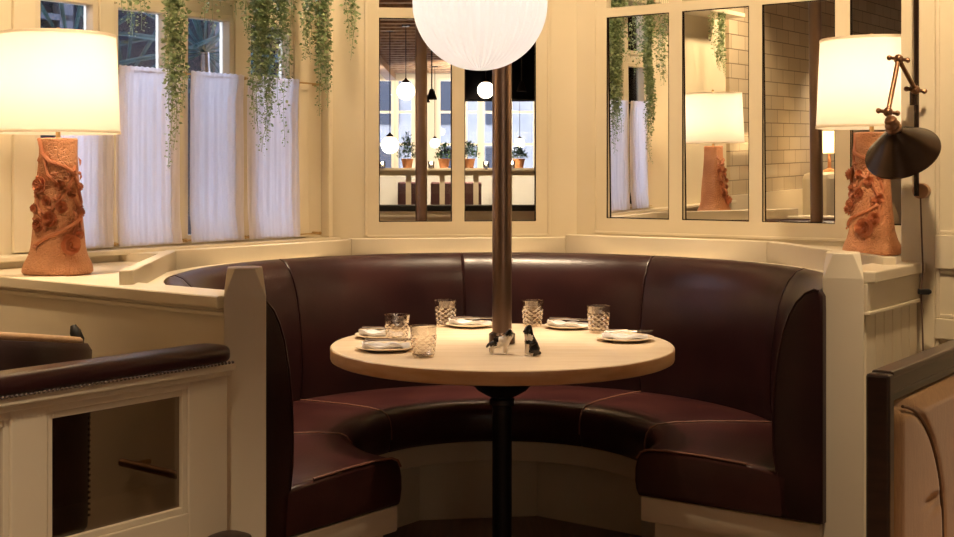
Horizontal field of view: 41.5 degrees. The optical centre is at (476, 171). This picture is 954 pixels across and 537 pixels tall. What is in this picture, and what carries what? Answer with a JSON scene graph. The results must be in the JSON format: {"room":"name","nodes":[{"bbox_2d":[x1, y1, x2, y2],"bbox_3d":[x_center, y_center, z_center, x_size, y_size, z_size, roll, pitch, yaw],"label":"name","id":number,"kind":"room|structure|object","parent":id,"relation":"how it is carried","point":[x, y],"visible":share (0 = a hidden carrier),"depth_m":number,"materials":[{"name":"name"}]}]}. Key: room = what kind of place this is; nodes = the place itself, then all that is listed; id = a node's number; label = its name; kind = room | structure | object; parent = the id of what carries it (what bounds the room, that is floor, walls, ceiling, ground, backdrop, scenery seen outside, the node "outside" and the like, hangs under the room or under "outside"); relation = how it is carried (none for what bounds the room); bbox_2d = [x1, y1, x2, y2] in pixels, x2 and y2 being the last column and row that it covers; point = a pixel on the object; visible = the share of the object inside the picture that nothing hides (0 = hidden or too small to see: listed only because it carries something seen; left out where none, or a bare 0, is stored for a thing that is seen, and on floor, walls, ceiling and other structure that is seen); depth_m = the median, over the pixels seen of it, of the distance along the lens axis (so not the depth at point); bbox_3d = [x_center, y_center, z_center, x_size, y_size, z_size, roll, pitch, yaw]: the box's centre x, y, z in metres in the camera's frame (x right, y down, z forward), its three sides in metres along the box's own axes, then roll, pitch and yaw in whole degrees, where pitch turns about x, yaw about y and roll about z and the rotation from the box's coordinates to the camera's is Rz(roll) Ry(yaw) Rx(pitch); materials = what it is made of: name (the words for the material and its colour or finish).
{"room":"restaurant","nodes":[
{"label":"restaurant","id":0,"kind":"room"},
{"bbox_2d":[0,0,321,254],"bbox_3d":[-3.176,-0.220,2.627,0.065,3.160,8.020,0,0,38],"label":"wall","id":1,"kind":"structure","parent":0,"point":[5,5],"depth_m":5.26,"materials":[{"name":"beige paint"}]},
{"bbox_2d":[35,0,97,178],"bbox_3d":[-1.544,-0.460,4.695,0.062,1.484,0.271,0,0,38],"label":"window","id":2,"kind":"structure","parent":1,"relation":"in","point":[90,6],"depth_m":4.75,"materials":[{"name":"beige paint"}]},
{"bbox_2d":[114,1,169,242],"bbox_3d":[-1.337,-0.460,4.960,0.062,1.484,0.271,0,0,38],"label":"window","id":3,"kind":"structure","parent":1,"relation":"in","point":[156,10],"depth_m":4.96,"materials":[{"name":"beige paint"}]},
{"bbox_2d":[12,0,308,252],"bbox_3d":[-1.209,-0.475,5.075,0.020,1.530,1.459,0,0,38],"label":"trim","id":4,"kind":"structure","parent":1,"relation":"attached to","point":[23,11],"depth_m":5.09,"materials":[{"name":"beige paint"}]},
{"bbox_2d":[0,237,339,268],"bbox_3d":[-1.517,0.347,4.618,0.101,0.105,2.800,0,0,38],"label":"trim","id":5,"kind":"structure","parent":1,"relation":"attached to","point":[102,255],"depth_m":4.85,"materials":[{"name":"beige paint"}]},
{"bbox_2d":[184,0,233,238],"bbox_3d":[-1.130,-0.460,5.224,0.062,1.484,0.267,0,0,38],"label":"window","id":6,"kind":"structure","parent":1,"relation":"in","point":[226,22],"depth_m":5.23,"materials":[{"name":"beige paint"}]},
{"bbox_2d":[114,232,321,245],"bbox_3d":[-1.154,0.275,5.120,0.051,0.016,1.423,0,0,38],"label":"curtain rod","id":7,"kind":"object","parent":1,"relation":"attached to","point":[317,233],"visible":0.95,"depth_m":5.32,"materials":[{"name":"gold metal"}]},
{"bbox_2d":[118,68,320,85],"bbox_3d":[-1.154,-0.395,5.120,0.051,0.016,1.423,0,0,38],"label":"curtain rod","id":8,"kind":"object","parent":1,"relation":"attached to","point":[245,78],"visible":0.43,"depth_m":5.58,"materials":[{"name":"gold metal"}]},
{"bbox_2d":[61,135,113,248],"bbox_3d":[-1.458,-0.062,4.699,0.025,0.694,0.244,0,0,38],"label":"cafe curtain","id":9,"kind":"object","parent":8,"relation":"hanging from","point":[95,152],"visible":0.38,"depth_m":4.74,"materials":[{"name":"white fabric"}]},
{"bbox_2d":[116,65,182,246],"bbox_3d":[-1.279,-0.062,4.928,0.025,0.694,0.313,0,0,38],"label":"cafe curtain","id":10,"kind":"object","parent":8,"relation":"hanging from","point":[147,194],"visible":0.91,"depth_m":4.91,"materials":[{"name":"white fabric"}]},
{"bbox_2d":[190,71,244,242],"bbox_3d":[-1.071,-0.062,5.194,0.025,0.694,0.289,0,0,38],"label":"cafe curtain","id":11,"kind":"object","parent":8,"relation":"hanging from","point":[216,99],"visible":1,"depth_m":5.19,"materials":[{"name":"white fabric"}]},
{"bbox_2d":[247,76,299,239],"bbox_3d":[-0.879,-0.062,5.439,0.025,0.694,0.304,0,0,38],"label":"cafe curtain","id":12,"kind":"object","parent":8,"relation":"hanging from","point":[273,182],"visible":0.88,"depth_m":5.43,"materials":[{"name":"white fabric"}]},
{"bbox_2d":[247,0,292,235],"bbox_3d":[-0.921,-0.460,5.492,0.062,1.484,0.272,0,0,38],"label":"window","id":13,"kind":"structure","parent":1,"relation":"in","point":[287,36],"depth_m":5.57,"materials":[{"name":"beige paint"}]},
{"bbox_2d":[321,0,331,236],"bbox_3d":[-0.682,-0.672,5.726,0.050,1.935,0.025,0,0,38],"label":"trim","id":14,"kind":"structure","parent":1,"relation":"attached to","point":[326,115],"depth_m":5.71,"materials":[{"name":"beige paint"}]},
{"bbox_3d":[-1.507,-1.055,4.515,0.239,0.030,2.350,0,0,38],"label":"plant shelf","id":15,"kind":"object","parent":1,"relation":"attached to","visible":0},
{"bbox_2d":[116,0,151,36],"bbox_3d":[-1.309,-0.854,4.662,0.225,0.716,0.200,0,0,38],"label":"trailing plant","id":16,"kind":"object","parent":15,"relation":"hanging from","point":[137,2],"visible":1,"depth_m":4.62,"materials":[{"name":"green plant"}]},
{"bbox_2d":[160,0,191,170],"bbox_3d":[-1.195,-0.608,4.811,0.220,1.207,0.140,0,0,42],"label":"trailing plant","id":17,"kind":"object","parent":15,"relation":"hanging from","point":[170,21],"visible":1,"depth_m":4.76,"materials":[{"name":"green plant"}]},
{"bbox_2d":[197,0,242,30],"bbox_3d":[-1.063,-0.881,4.977,0.225,0.660,0.288,0,0,38],"label":"trailing plant","id":18,"kind":"object","parent":15,"relation":"hanging from","point":[207,3],"visible":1,"depth_m":4.90,"materials":[{"name":"green plant"}]},
{"bbox_2d":[239,0,296,155],"bbox_3d":[-0.901,-0.638,5.183,0.222,1.148,0.315,0,0,40],"label":"trailing plant","id":19,"kind":"object","parent":15,"relation":"hanging from","point":[264,7],"visible":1,"depth_m":5.11,"materials":[{"name":"green plant"}]},
{"bbox_2d":[272,0,293,146],"bbox_3d":[-0.855,-0.658,5.249,0.218,1.108,0.132,0,0,38],"label":"trailing plant","id":20,"kind":"object","parent":15,"relation":"hanging from","point":[281,9],"visible":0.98,"depth_m":5.21,"materials":[{"name":"green plant"}]},
{"bbox_2d":[297,0,316,61],"bbox_3d":[-0.764,-0.839,5.390,0.186,0.745,0.132,0,0,38],"label":"trailing plant","id":21,"kind":"object","parent":15,"relation":"hanging from","point":[308,3],"visible":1,"depth_m":5.36,"materials":[{"name":"green plant"}]},
{"bbox_2d":[312,0,333,115],"bbox_3d":[-0.695,-0.727,5.495,0.166,0.970,0.136,0,0,38],"label":"trailing plant","id":22,"kind":"object","parent":15,"relation":"hanging from","point":[320,7],"visible":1,"depth_m":5.46,"materials":[{"name":"green plant"}]},
{"bbox_2d":[332,0,576,238],"bbox_3d":[-0.127,-0.220,5.900,1.200,3.160,0.150,0,0,-8],"label":"window frame","id":23,"kind":"structure","parent":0,"point":[347,74],"depth_m":5.82,"materials":[{"name":"beige paint"}]},
{"bbox_2d":[379,0,412,7],"bbox_3d":[-0.286,-0.948,5.827,0.345,0.393,0.010,0,0,-8],"label":"mirror","id":24,"kind":"object","parent":23,"relation":"attached to","point":[382,3],"visible":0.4,"depth_m":5.81,"materials":[{"name":"clear glass"}]},
{"bbox_2d":[379,18,451,221],"bbox_3d":[-0.284,-0.239,5.811,0.345,0.945,0.016,0,0,-8],"label":"wall mirror","id":25,"kind":"object","parent":23,"relation":"attached to","point":[415,84],"visible":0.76,"depth_m":5.81,"materials":[{"name":"clear glass"}]},
{"bbox_2d":[464,42,535,220],"bbox_3d":[0.107,-0.239,5.866,0.344,0.945,0.016,0,0,-8],"label":"wall mirror","id":26,"kind":"object","parent":23,"relation":"attached to","point":[477,84],"visible":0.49,"depth_m":5.86,"materials":[{"name":"clear glass"}]},
{"bbox_3d":[-0.496,-1.055,5.651,0.200,0.030,0.239,0,0,-8],"label":"plant shelf","id":27,"kind":"object","parent":23,"relation":"attached to","visible":0},
{"bbox_2d":[339,0,360,59],"bbox_3d":[-0.558,-0.852,5.608,0.132,0.720,0.161,0,0,-8],"label":"trailing plant","id":28,"kind":"object","parent":27,"relation":"hanging from","point":[353,4],"visible":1,"depth_m":5.56,"materials":[{"name":"green plant"}]},
{"bbox_2d":[383,516,641,536],"bbox_3d":[2.050,1.400,-1.306,16.000,0.080,15.442,0,0,-16],"label":"floor","id":29,"kind":"structure","parent":0,"point":[522,526],"depth_m":4.79,"materials":[{"name":"brown wood"}]},
{"bbox_2d":[0,324,91,536],"bbox_3d":[-1.400,0.878,3.479,0.614,0.966,0.567,0,0,25],"label":"tub chair","id":30,"kind":"object","parent":29,"relation":"on","point":[71,440],"visible":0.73,"depth_m":3.40,"materials":[{"name":"leather"}]},
{"bbox_2d":[0,271,223,531],"bbox_3d":[-1.216,0.849,3.916,1.434,1.022,0.135,0,0,38],"label":"wall","id":31,"kind":"structure","parent":29,"relation":"on","point":[113,318],"depth_m":3.75,"materials":[{"name":"beige paint"}]},
{"bbox_2d":[0,261,137,280],"bbox_3d":[-1.181,0.357,4.289,1.033,0.035,0.735,0,0,38],"label":"trim","id":32,"kind":"structure","parent":31,"relation":"attached to","point":[103,270],"depth_m":4.35,"materials":[{"name":"beige paint"}]},
{"bbox_2d":[0,27,120,275],"bbox_3d":[-1.393,-0.071,4.190,0.404,0.821,0.404,0,0,24],"label":"table lamp","id":33,"kind":"object","parent":32,"relation":"on","point":[57,81],"visible":1,"depth_m":4.08,"materials":[{"name":"ceramic"}]},
{"bbox_2d":[56,132,60,137],"bbox_3d":[-1.393,-0.153,4.190,0.032,0.085,0.032,0,0,-18],"label":"socket","id":34,"kind":"object","parent":33,"relation":"attached to","point":[58,134],"depth_m":4.18,"materials":[{"name":"gold metal"}]},
{"bbox_2d":[118,458,176,478],"bbox_3d":[-0.875,0.842,3.562,0.360,0.024,0.070,0,0,38],"label":"rail","id":35,"kind":"object","parent":31,"relation":"attached to","point":[145,465],"visible":0.57,"depth_m":3.57,"materials":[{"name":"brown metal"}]},
{"bbox_2d":[0,343,235,536],"bbox_3d":[-1.189,0.903,2.643,0.125,0.913,1.715,0,0,38],"label":"divider","id":36,"kind":"object","parent":29,"relation":"on","point":[195,374],"visible":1,"depth_m":3.03,"materials":[{"name":"beige paint"}]},
{"bbox_2d":[208,530,251,536],"bbox_3d":[-0.620,1.132,3.150,0.200,0.456,0.200,0,0,0],"label":"stool","id":37,"kind":"object","parent":29,"relation":"on","point":[228,533],"visible":1,"depth_m":3.15,"materials":[{"name":"leather"}]},
{"bbox_2d":[224,266,265,536],"bbox_3d":[-0.630,0.809,3.420,0.136,1.102,0.136,0,0,-10],"label":"newel post","id":38,"kind":"object","parent":29,"relation":"on","point":[244,291],"visible":0.93,"depth_m":3.37,"materials":[{"name":"beige paint"}]},
{"bbox_2d":[165,252,825,536],"bbox_3d":[0.061,0.853,4.559,2.280,1.014,1.919,0,0,-8],"label":"banquette","id":39,"kind":"object","parent":29,"relation":"on","point":[728,439],"visible":0.78,"depth_m":4.82,"materials":[{"name":"leather"}]},
{"bbox_2d":[280,433,401,536],"bbox_3d":[-0.578,0.970,4.014,0.562,0.156,0.805,0,0,-29],"label":"seat cushion","id":40,"kind":"object","parent":39,"relation":"on","point":[335,485],"depth_m":3.81,"materials":[{"name":"leather"}]},
{"bbox_2d":[293,401,390,454],"bbox_3d":[-0.637,0.970,4.646,0.632,0.156,0.748,0,0,0],"label":"seat cushion","id":41,"kind":"object","parent":39,"relation":"on","point":[366,425],"depth_m":4.62,"materials":[{"name":"leather"}]},
{"bbox_2d":[307,385,638,451],"bbox_3d":[-0.017,0.970,5.060,1.430,0.156,0.720,0,0,0],"label":"seat cushion","id":42,"kind":"object","parent":39,"relation":"on","point":[417,418],"depth_m":4.88,"materials":[{"name":"leather"}]},
{"bbox_2d":[580,392,771,460],"bbox_3d":[0.731,0.970,4.782,0.561,0.156,0.778,0,0,-32],"label":"seat cushion","id":43,"kind":"object","parent":39,"relation":"on","point":[616,425],"depth_m":4.73,"materials":[{"name":"leather"}]},
{"bbox_2d":[635,422,788,518],"bbox_3d":[0.820,0.970,4.172,0.614,0.156,0.776,0,0,0],"label":"seat cushion","id":44,"kind":"object","parent":39,"relation":"on","point":[727,469],"depth_m":3.99,"materials":[{"name":"leather"}]},
{"bbox_2d":[330,324,674,536],"bbox_3d":[0.087,0.979,4.380,1.188,0.763,1.188,0,0,0],"label":"round table","id":45,"kind":"object","parent":29,"relation":"on","point":[461,357],"visible":0.8,"depth_m":4.12,"materials":[{"name":"brown wood"}]},
{"bbox_2d":[355,330,406,338],"bbox_3d":[-0.346,0.590,4.545,0.190,0.014,0.190,0,0,0],"label":"plate","id":46,"kind":"object","parent":45,"relation":"on","point":[357,333],"visible":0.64,"depth_m":4.52,"materials":[{"name":"beige ceramic"}]},
{"bbox_2d":[359,329,403,338],"bbox_3d":[-0.346,0.581,4.543,0.166,0.029,0.062,0,0,10],"label":"napkin","id":47,"kind":"object","parent":46,"relation":"on","point":[372,332],"visible":0.91,"depth_m":4.53,"materials":[{"name":"white fabric"}]},
{"bbox_2d":[360,328,404,329],"bbox_3d":[-0.338,0.563,4.527,0.167,0.008,0.018,0,0,1],"label":"fork","id":48,"kind":"object","parent":47,"relation":"on","point":[360,328],"visible":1,"depth_m":4.53,"materials":[{"name":"silver metal"}]},
{"bbox_2d":[362,326,405,327],"bbox_3d":[-0.331,0.562,4.559,0.170,0.008,0.012,0,0,7],"label":"knife","id":49,"kind":"object","parent":47,"relation":"on","point":[362,326],"visible":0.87,"depth_m":4.56,"materials":[{"name":"silver metal"}]},
{"bbox_2d":[355,341,416,352],"bbox_3d":[-0.305,0.589,4.226,0.205,0.016,0.205,0,0,0],"label":"plate","id":50,"kind":"object","parent":45,"relation":"on","point":[385,350],"visible":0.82,"depth_m":4.17,"materials":[{"name":"beige ceramic"}]},
{"bbox_2d":[362,341,409,348],"bbox_3d":[-0.304,0.581,4.220,0.165,0.029,0.062,0,0,-16],"label":"napkin","id":51,"kind":"object","parent":50,"relation":"on","point":[376,345],"visible":0.97,"depth_m":4.21,"materials":[{"name":"white fabric"}]},
{"bbox_2d":[363,339,412,342],"bbox_3d":[-0.297,0.563,4.207,0.167,0.008,0.018,0,0,-15],"label":"fork","id":52,"kind":"object","parent":51,"relation":"on","point":[364,341],"visible":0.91,"depth_m":4.20,"materials":[{"name":"silver metal"}]},
{"bbox_2d":[365,338,414,339],"bbox_3d":[-0.290,0.562,4.240,0.170,0.008,0.012,0,0,-9],"label":"knife","id":53,"kind":"object","parent":51,"relation":"on","point":[365,338],"visible":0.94,"depth_m":4.23,"materials":[{"name":"silver metal"}]},
{"bbox_2d":[384,313,409,341],"bbox_3d":[-0.279,0.547,4.386,0.090,0.100,0.090,0,0,0],"label":"tumbler","id":54,"kind":"object","parent":45,"relation":"on","point":[385,315],"visible":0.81,"depth_m":4.38,"materials":[{"name":"clear glass"}]},
{"bbox_2d":[410,324,436,357],"bbox_3d":[-0.173,0.547,4.066,0.090,0.100,0.090,0,0,20],"label":"tumbler","id":55,"kind":"object","parent":45,"relation":"on","point":[435,332],"visible":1,"depth_m":4.06,"materials":[{"name":"clear glass"}]},
{"bbox_2d":[434,299,456,326],"bbox_3d":[-0.122,0.547,4.885,0.090,0.100,0.090,0,0,-40],"label":"tumbler","id":56,"kind":"object","parent":45,"relation":"on","point":[453,314],"visible":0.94,"depth_m":4.88,"materials":[{"name":"clear glass"}]},
{"bbox_2d":[446,320,491,327],"bbox_3d":[-0.027,0.590,4.869,0.190,0.014,0.190,0,0,0],"label":"plate","id":57,"kind":"object","parent":45,"relation":"on","point":[447,323],"visible":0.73,"depth_m":4.81,"materials":[{"name":"beige ceramic"}]},
{"bbox_2d":[449,318,490,326],"bbox_3d":[-0.028,0.581,4.875,0.165,0.029,0.062,0,0,-1],"label":"napkin","id":58,"kind":"object","parent":57,"relation":"on","point":[458,321],"visible":0.99,"depth_m":4.85,"materials":[{"name":"white fabric"}]},
{"bbox_2d":[452,316,483,317],"bbox_3d":[-0.012,0.562,4.883,0.170,0.008,0.012,0,0,-2],"label":"knife","id":59,"kind":"object","parent":58,"relation":"on","point":[452,316],"visible":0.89,"depth_m":4.88,"materials":[{"name":"silver metal"}]},
{"bbox_2d":[451,317,491,319],"bbox_3d":[-0.019,0.563,4.851,0.167,0.008,0.018,0,0,-8],"label":"fork","id":60,"kind":"object","parent":58,"relation":"on","point":[460,317],"visible":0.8,"depth_m":4.85,"materials":[{"name":"silver metal"}]},
{"bbox_2d":[486,329,514,353],"bbox_3d":[0.077,0.553,4.122,0.098,0.081,0.034,0,0,12],"label":"shaker","id":61,"kind":"object","parent":45,"relation":"on","point":[502,341],"visible":1,"depth_m":4.11,"materials":[{"name":"beige ceramic"}]},
{"bbox_2d":[489,63,514,344],"bbox_3d":[0.087,-0.507,4.380,0.092,2.206,0.092,0,0,0],"label":"pole","id":62,"kind":"object","parent":45,"relation":"on","point":[501,77],"visible":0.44,"depth_m":4.35,"materials":[{"name":"gold metal"}]},
{"bbox_2d":[523,325,540,355],"bbox_3d":[0.179,0.547,4.100,0.062,0.101,0.047,0,0,-14],"label":"shaker","id":63,"kind":"object","parent":45,"relation":"on","point":[532,347],"visible":1,"depth_m":4.08,"materials":[{"name":"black ceramic"}]},
{"bbox_2d":[521,299,543,326],"bbox_3d":[0.215,0.547,4.885,0.090,0.100,0.090,0,0,10],"label":"tumbler","id":64,"kind":"object","parent":45,"relation":"on","point":[524,323],"visible":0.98,"depth_m":4.88,"materials":[{"name":"clear glass"}]},
{"bbox_2d":[544,322,590,329],"bbox_3d":[0.348,0.590,4.822,0.180,0.014,0.180,0,0,0],"label":"plate","id":65,"kind":"object","parent":45,"relation":"on","point":[552,326],"visible":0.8,"depth_m":4.76,"materials":[{"name":"beige ceramic"}]},
{"bbox_2d":[547,319,588,328],"bbox_3d":[0.348,0.581,4.818,0.166,0.030,0.062,0,0,13],"label":"napkin","id":66,"kind":"object","parent":65,"relation":"on","point":[549,322],"visible":0.95,"depth_m":4.81,"materials":[{"name":"white fabric"}]},
{"bbox_2d":[550,317,586,318],"bbox_3d":[0.363,0.562,4.836,0.170,0.008,0.012,0,0,11],"label":"knife","id":67,"kind":"object","parent":66,"relation":"on","point":[550,317],"visible":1,"depth_m":4.84,"materials":[{"name":"silver metal"}]},
{"bbox_2d":[549,319,592,320],"bbox_3d":[0.357,0.563,4.804,0.167,0.008,0.018,0,0,5],"label":"fork","id":68,"kind":"object","parent":66,"relation":"on","point":[549,319],"visible":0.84,"depth_m":4.80,"materials":[{"name":"silver metal"}]},
{"bbox_2d":[586,304,610,333],"bbox_3d":[0.452,0.547,4.687,0.090,0.100,0.090,0,0,-30],"label":"tumbler","id":69,"kind":"object","parent":45,"relation":"on","point":[588,314],"visible":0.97,"depth_m":4.68,"materials":[{"name":"clear glass"}]},
{"bbox_2d":[596,333,653,342],"bbox_3d":[0.524,0.589,4.464,0.205,0.016,0.205,0,0,0],"label":"plate","id":70,"kind":"object","parent":45,"relation":"on","point":[599,335],"visible":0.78,"depth_m":4.41,"materials":[{"name":"beige ceramic"}]},
{"bbox_2d":[602,333,647,339],"bbox_3d":[0.525,0.579,4.456,0.160,0.031,0.063,0,0,-3],"label":"napkin","id":71,"kind":"object","parent":70,"relation":"on","point":[621,336],"visible":0.98,"depth_m":4.44,"materials":[{"name":"white fabric"}]},
{"bbox_2d":[605,331,651,332],"bbox_3d":[0.533,0.563,4.446,0.167,0.008,0.018,0,0,-6],"label":"fork","id":72,"kind":"object","parent":71,"relation":"on","point":[605,331],"visible":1,"depth_m":4.44,"materials":[{"name":"silver metal"}]},
{"bbox_2d":[605,329,652,330],"bbox_3d":[0.539,0.562,4.478,0.170,0.008,0.012,0,0,0],"label":"knife","id":73,"kind":"object","parent":71,"relation":"on","point":[605,329],"visible":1,"depth_m":4.47,"materials":[{"name":"silver metal"}]},
{"bbox_2d":[822,251,863,536],"bbox_3d":[1.104,0.800,3.800,0.142,1.119,0.142,0,0,16],"label":"newel post","id":74,"kind":"object","parent":29,"relation":"on","point":[843,278],"visible":0.94,"depth_m":3.74,"materials":[{"name":"beige paint"}]},
{"bbox_2d":[862,261,925,536],"bbox_3d":[1.299,0.832,4.062,0.135,1.057,0.534,0,0,36],"label":"wall","id":75,"kind":"structure","parent":29,"relation":"on","point":[891,296],"depth_m":4.00,"materials":[{"name":"beige paint"}]},
{"bbox_2d":[807,245,900,260],"bbox_3d":[1.331,0.323,4.642,0.735,0.035,1.033,0,0,36],"label":"trim","id":76,"kind":"structure","parent":75,"relation":"attached to","point":[898,257],"depth_m":5.02,"materials":[{"name":"beige paint"}]},
{"bbox_2d":[815,33,900,255],"bbox_3d":[1.466,-0.106,4.680,0.404,0.821,0.404,0,0,23],"label":"table lamp","id":77,"kind":"object","parent":76,"relation":"on","point":[855,73],"visible":0.82,"depth_m":4.58,"materials":[{"name":"ceramic"}]},
{"bbox_2d":[869,126,873,131],"bbox_3d":[1.466,-0.188,4.680,0.032,0.085,0.032,0,0,-30],"label":"socket","id":78,"kind":"object","parent":77,"relation":"attached to","point":[871,128],"depth_m":4.67,"materials":[{"name":"gold metal"}]},
{"bbox_2d":[866,339,953,536],"bbox_3d":[1.433,0.886,2.953,0.612,0.947,1.300,0,0,36],"label":"booth seat","id":79,"kind":"object","parent":29,"relation":"on","point":[910,400],"visible":1,"depth_m":2.71,"materials":[{"name":"dark walnut"},{"name":"tan leather"}]},
{"bbox_2d":[577,0,900,246],"bbox_3d":[1.216,-0.220,5.457,1.760,3.160,0.150,0,0,36],"label":"frame","id":80,"kind":"structure","parent":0,"point":[755,226],"depth_m":5.60,"materials":[{"name":"beige paint"}]},
{"bbox_2d":[119,239,342,261],"bbox_3d":[-0.051,0.834,5.361,2.867,1.052,0.929,0,0,-8],"label":"trim","id":81,"kind":"structure","parent":80,"relation":"attached to","point":[131,257],"depth_m":4.78,"materials":[{"name":"beige paint"}]},
{"bbox_2d":[148,259,822,284],"bbox_3d":[0.087,0.394,4.627,2.400,0.073,1.905,0,0,0],"label":"trim","id":82,"kind":"structure","parent":80,"relation":"attached to","point":[162,279],"depth_m":4.52,"materials":[{"name":"beige paint"}]},
{"bbox_2d":[119,234,895,284],"bbox_3d":[0.034,0.339,4.760,2.462,0.122,1.662,0,0,-8],"label":"ledge","id":83,"kind":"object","parent":80,"relation":"attached to","point":[147,270],"depth_m":5.22,"materials":[{"name":"beige paint"}]},
{"bbox_2d":[607,12,668,219],"bbox_3d":[0.735,-0.250,5.730,0.329,0.934,0.024,0,0,36],"label":"wall mirror","id":84,"kind":"object","parent":80,"relation":"attached to","point":[637,45],"visible":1,"depth_m":5.73,"materials":[{"name":"clear glass"}]},
{"bbox_2d":[609,0,668,7],"bbox_3d":[0.742,-0.948,5.740,0.329,0.393,0.010,0,0,36],"label":"mirror","id":85,"kind":"object","parent":80,"relation":"attached to","point":[612,3],"visible":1,"depth_m":5.76,"materials":[{"name":"clear glass"}]},
{"bbox_2d":[682,6,748,221],"bbox_3d":[1.045,-0.250,5.505,0.326,0.934,0.024,0,0,36],"label":"wall mirror","id":86,"kind":"object","parent":80,"relation":"attached to","point":[715,42],"visible":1,"depth_m":5.51,"materials":[{"name":"clear glass"}]},
{"bbox_2d":[762,0,834,223],"bbox_3d":[1.350,-0.250,5.283,0.326,0.934,0.024,0,0,36],"label":"wall mirror","id":87,"kind":"object","parent":80,"relation":"attached to","point":[798,158],"visible":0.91,"depth_m":5.29,"materials":[{"name":"clear glass"}]},
{"bbox_2d":[850,0,900,224],"bbox_3d":[1.620,-0.250,5.087,0.230,0.934,0.025,0,0,36],"label":"wall mirror","id":88,"kind":"object","parent":80,"relation":"attached to","point":[866,16],"visible":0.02,"depth_m":5.08,"materials":[{"name":"clear glass"}]},
{"bbox_2d":[901,0,953,352],"bbox_3d":[4.879,-0.220,2.341,7.850,3.160,0.885,0,0,36],"label":"wall","id":89,"kind":"structure","parent":0,"point":[938,250],"depth_m":4.23,"materials":[{"name":"beige paint"}]},
{"bbox_2d":[865,0,940,350],"bbox_3d":[1.398,0.067,4.121,0.256,1.814,0.286,0,0,0],"label":"wall lamp","id":90,"kind":"object","parent":89,"relation":"attached to","point":[900,152],"visible":0.98,"depth_m":4.03,"materials":[{"name":"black metal"}]},
{"bbox_2d":[884,115,901,134],"bbox_3d":[1.326,-0.148,4.019,0.058,0.065,0.060,0,0,0],"label":"socket","id":91,"kind":"object","parent":90,"relation":"attached to","point":[893,126],"depth_m":4.00,"materials":[{"name":"brown metal"}]},
{"bbox_2d":[918,289,931,294],"bbox_3d":[1.471,0.393,4.140,0.042,0.018,0.016,0,0,0],"label":"switch","id":92,"kind":"object","parent":90,"relation":"attached to","point":[920,291],"depth_m":4.13,"materials":[{"name":"black"}]},
{"bbox_2d":[936,0,953,345],"bbox_3d":[1.711,-0.050,4.110,0.420,2.580,0.009,0,0,36],"label":"trim","id":93,"kind":"structure","parent":89,"relation":"attached to","point":[938,271],"depth_m":4.22,"materials":[{"name":"beige paint"}]},
{"bbox_3d":[3.065,-1.770,-2.439,17.606,0.060,16.990,0,0,0],"label":"ceiling","id":94,"kind":"structure","parent":0,"visible":0},
{"bbox_2d":[412,0,547,70],"bbox_3d":[0.006,-0.921,2.500,0.267,1.438,0.267,0,0,0],"label":"globe pendant","id":95,"kind":"object","parent":94,"relation":"hanging from","point":[477,35],"visible":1,"depth_m":2.41,"materials":[{"name":"pleated white fabric"},{"name":"brass"},{"name":"black iron"}]},
{"label":"outside","id":96,"kind":"structure","parent":0,"visible":0},
{"bbox_3d":[-2.790,1.460,5.993,3.200,0.200,11.000,0,0,38],"label":"paving","id":97,"kind":"object","parent":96,"visible":0},
{"bbox_2d":[40,1,146,45],"bbox_3d":[-1.776,0.149,5.363,0.123,2.426,1.329,0,0,40],"label":"palm","id":98,"kind":"object","parent":97,"relation":"on","point":[61,5],"visible":0.13,"depth_m":5.41,"materials":[{"name":"green plant"}]},
{"bbox_2d":[42,5,219,82],"bbox_3d":[-1.591,0.158,5.562,0.165,2.408,1.520,0,0,38],"label":"palm","id":99,"kind":"object","parent":97,"relation":"on","point":[205,41],"visible":0.15,"depth_m":5.67,"materials":[{"name":"green plant"}]},
{"bbox_2d":[40,1,277,234],"bbox_3d":[-3.940,-0.140,6.892,0.280,3.000,11.000,0,0,38],"label":"building","id":100,"kind":"structure","parent":97,"relation":"on","point":[52,8],"depth_m":8.84,"materials":[{"name":"black"}]},
{"bbox_2d":[118,13,276,76],"bbox_3d":[-1.267,0.118,5.921,0.197,2.488,1.543,0,0,38],"label":"palm","id":101,"kind":"object","parent":97,"relation":"on","point":[204,51],"visible":0.19,"depth_m":5.88,"materials":[{"name":"green plant"}]},
{"bbox_2d":[188,26,277,92],"bbox_3d":[-1.139,0.208,6.356,0.152,2.307,1.178,0,0,38],"label":"palm","id":102,"kind":"object","parent":97,"relation":"on","point":[254,26],"visible":0.06,"depth_m":6.34,"materials":[{"name":"green plant"}]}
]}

